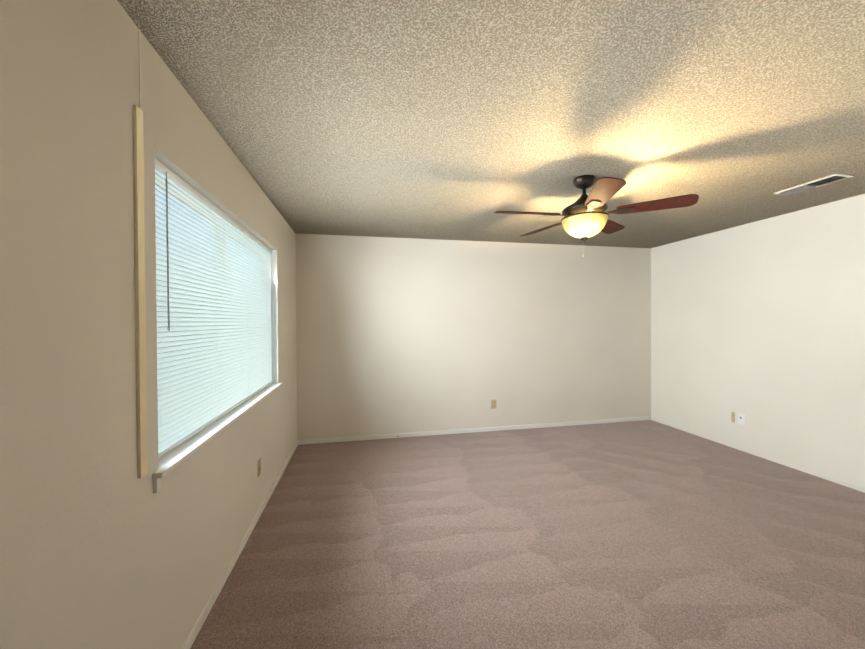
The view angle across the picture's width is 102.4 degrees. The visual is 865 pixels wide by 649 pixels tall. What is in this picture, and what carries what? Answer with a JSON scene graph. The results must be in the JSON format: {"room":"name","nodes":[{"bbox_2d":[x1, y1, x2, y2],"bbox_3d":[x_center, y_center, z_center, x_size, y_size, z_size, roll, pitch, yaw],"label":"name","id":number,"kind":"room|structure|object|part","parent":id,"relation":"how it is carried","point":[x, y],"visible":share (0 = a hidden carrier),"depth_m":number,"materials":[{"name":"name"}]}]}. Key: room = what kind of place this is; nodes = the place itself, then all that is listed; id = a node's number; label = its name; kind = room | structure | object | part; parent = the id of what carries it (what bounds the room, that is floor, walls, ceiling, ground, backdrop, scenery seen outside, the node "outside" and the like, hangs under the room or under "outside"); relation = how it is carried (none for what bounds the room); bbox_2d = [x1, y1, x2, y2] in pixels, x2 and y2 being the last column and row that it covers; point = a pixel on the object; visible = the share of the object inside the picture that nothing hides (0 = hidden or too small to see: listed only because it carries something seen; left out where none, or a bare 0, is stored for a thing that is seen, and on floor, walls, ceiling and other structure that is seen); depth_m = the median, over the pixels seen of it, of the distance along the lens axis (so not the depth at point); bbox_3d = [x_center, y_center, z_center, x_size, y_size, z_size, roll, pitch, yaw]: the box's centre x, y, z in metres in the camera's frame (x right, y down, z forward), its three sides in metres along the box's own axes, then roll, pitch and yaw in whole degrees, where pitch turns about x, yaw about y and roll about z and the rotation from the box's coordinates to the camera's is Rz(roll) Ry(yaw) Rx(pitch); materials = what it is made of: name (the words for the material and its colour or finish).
{"room":"empty bedroom","nodes":[
{"label":"empty bedroom","id":0,"kind":"room"},
{"bbox_2d":[0,0,296,648],"bbox_3d":[-1.140,0.191,1.493,0.140,2.440,5.116,0,1,-11],"label":"wall","id":1,"kind":"structure","parent":0,"point":[103,545],"depth_m":1.01,"materials":[{"name":"paint"}]},
{"bbox_2d":[138,28,140,108],"bbox_3d":[-1.018,-0.885,1.211,0.002,0.284,0.006,0,1,-11],"label":"cord","id":2,"kind":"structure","parent":1,"relation":"attached to","point":[139,69],"depth_m":1.21,"materials":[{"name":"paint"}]},
{"bbox_2d":[133,105,147,477],"bbox_3d":[-1.006,-0.109,1.198,0.011,1.268,0.038,0,1,-11],"label":"trim board","id":3,"kind":"object","parent":1,"relation":"attached to","point":[140,297],"visible":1,"depth_m":1.19,"materials":[{"name":"beige wood"}]},
{"bbox_2d":[153,478,160,492],"bbox_3d":[-1.016,0.590,1.282,0.014,0.055,0.024,0,1,-11],"label":"block","id":4,"kind":"object","parent":1,"relation":"attached to","point":[157,485],"visible":0.79,"depth_m":1.27,"materials":[{"name":"white paint"}]},
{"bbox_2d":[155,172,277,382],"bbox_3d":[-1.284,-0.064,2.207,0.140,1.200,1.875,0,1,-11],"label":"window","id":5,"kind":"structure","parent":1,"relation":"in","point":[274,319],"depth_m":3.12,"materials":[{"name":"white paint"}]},
{"bbox_2d":[155,158,272,458],"bbox_3d":[-1.262,-0.067,2.210,0.043,1.193,1.857,0,1,-11],"label":"window blinds","id":6,"kind":"object","parent":5,"relation":"attached to","point":[214,361],"visible":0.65,"depth_m":1.80,"materials":[{"name":"white plastic"}]},
{"bbox_2d":[152,382,282,478],"bbox_3d":[-1.240,0.545,2.214,0.129,0.020,1.947,0,1,-11],"label":"window sill","id":7,"kind":"structure","parent":1,"relation":"attached to","point":[170,461],"depth_m":1.69,"materials":[{"name":"white paint"}]},
{"bbox_2d":[182,440,297,648],"bbox_3d":[-1.059,1.385,1.518,0.011,0.052,5.116,0,1,-11],"label":"baseboard","id":8,"kind":"structure","parent":1,"relation":"attached to","point":[192,636],"depth_m":1.96,"materials":[{"name":"white paint"}]},
{"bbox_2d":[257,458,260,476],"bbox_3d":[-1.269,1.048,2.550,0.008,0.115,0.070,0,1,-11],"label":"electrical outlet","id":9,"kind":"object","parent":1,"relation":"attached to","point":[258,467],"visible":1,"depth_m":2.54,"materials":[{"name":"beige plastic"}]},
{"bbox_2d":[296,234,650,439],"bbox_3d":[0.755,0.155,4.550,5.050,2.440,0.140,0,1,-11],"label":"wall","id":10,"kind":"structure","parent":0,"point":[401,335],"depth_m":4.41,"materials":[{"name":"paint"}]},
{"bbox_2d":[298,416,650,444],"bbox_3d":[0.781,1.349,4.487,4.759,0.052,0.011,0,1,-11],"label":"baseboard","id":11,"kind":"structure","parent":10,"relation":"attached to","point":[385,436],"depth_m":4.41,"materials":[{"name":"white paint"}]},
{"bbox_2d":[491,400,495,408],"bbox_3d":[0.792,1.028,4.489,0.070,0.115,0.008,0,1,-11],"label":"electrical outlet","id":12,"kind":"object","parent":10,"relation":"attached to","point":[493,404],"visible":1,"depth_m":4.49,"materials":[{"name":"beige plastic"}]},
{"bbox_2d":[117,0,864,247],"bbox_3d":[1.261,-1.096,1.962,5.050,0.100,5.396,0,1,-11],"label":"ceiling","id":13,"kind":"structure","parent":0,"point":[464,120],"depth_m":1.65,"materials":[{"name":"beige paint"}]},
{"bbox_2d":[494,174,698,256],"bbox_3d":[1.051,-0.767,2.509,1.239,0.565,1.271,0,1,-11],"label":"fan","id":14,"kind":"object","parent":13,"relation":"hanging from","point":[585,215],"visible":1,"depth_m":2.38,"materials":[{"name":"brown wood"}]},
{"bbox_3d":[0.663,-0.785,2.459,0.459,0.039,0.153,0,1,-11],"label":"blade","id":15,"kind":"part","parent":14,"relation":"part of","materials":[{"name":"brown wood"}]},
{"bbox_3d":[0.902,-0.790,2.894,0.216,0.039,0.459,0,1,-11],"label":"blade","id":16,"kind":"part","parent":14,"relation":"part of","materials":[{"name":"brown wood"}]},
{"bbox_3d":[1.093,-0.837,2.505,0.304,0.425,0.304,0,1,-11],"label":"motor","id":17,"kind":"part","parent":14,"relation":"part of","materials":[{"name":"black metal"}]},
{"bbox_3d":[1.094,-0.696,2.507,0.310,0.141,0.310,0,1,-11],"label":"lamp shade","id":18,"kind":"part","parent":14,"relation":"part of","materials":[{"name":"white glass"}]},
{"bbox_3d":[1.008,-0.783,2.082,0.262,0.039,0.450,0,1,-11],"label":"blade","id":19,"kind":"part","parent":14,"relation":"part of","materials":[{"name":"brown wood"}]},
{"bbox_3d":[1.406,-0.792,2.805,0.427,0.039,0.320,0,1,-11],"label":"blade","id":20,"kind":"part","parent":14,"relation":"part of","materials":[{"name":"brown wood"}]},
{"bbox_3d":[1.472,-0.788,2.298,0.402,0.039,0.359,0,1,-11],"label":"blade","id":21,"kind":"part","parent":14,"relation":"part of","materials":[{"name":"brown wood"}]},
{"bbox_2d":[774,173,853,195],"bbox_3d":[2.873,-1.050,2.637,0.165,0.020,0.380,0,1,-11],"label":"ceiling vent","id":22,"kind":"object","parent":13,"relation":"in","point":[823,181],"visible":1,"depth_m":2.61,"materials":[{"name":"white metal"}]},
{"bbox_2d":[190,420,864,648],"bbox_3d":[1.275,1.444,1.984,5.050,0.100,5.396,0,1,-11],"label":"floor","id":23,"kind":"structure","parent":0,"point":[648,534],"depth_m":2.15,"materials":[{"name":"carpet"}]},
{"bbox_2d":[651,194,864,487],"bbox_3d":[3.689,0.158,2.383,0.140,2.440,5.256,0,1,-11],"label":"wall","id":24,"kind":"structure","parent":0,"point":[760,324],"depth_m":3.48,"materials":[{"name":"paint"}]},
{"bbox_2d":[731,411,734,422],"bbox_3d":[3.328,1.025,3.852,0.008,0.120,0.033,0,1,-11],"label":"electrical outlet","id":25,"kind":"object","parent":24,"relation":"attached to","point":[732,416],"visible":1,"depth_m":3.85,"materials":[{"name":"beige plastic"}]},
{"bbox_2d":[738,413,744,424],"bbox_3d":[3.345,1.023,3.766,0.008,0.115,0.070,0,1,-11],"label":"outlet plate","id":26,"kind":"object","parent":24,"relation":"attached to","point":[741,418],"visible":1,"depth_m":3.76,"materials":[{"name":"white plastic"}]},
{"bbox_2d":[651,418,864,492],"bbox_3d":[3.611,1.360,2.443,0.008,0.035,5.105,0,1,-11],"label":"baseboard","id":27,"kind":"structure","parent":24,"relation":"attached to","point":[846,484],"depth_m":3.46,"materials":[{"name":"paint"}]}
]}

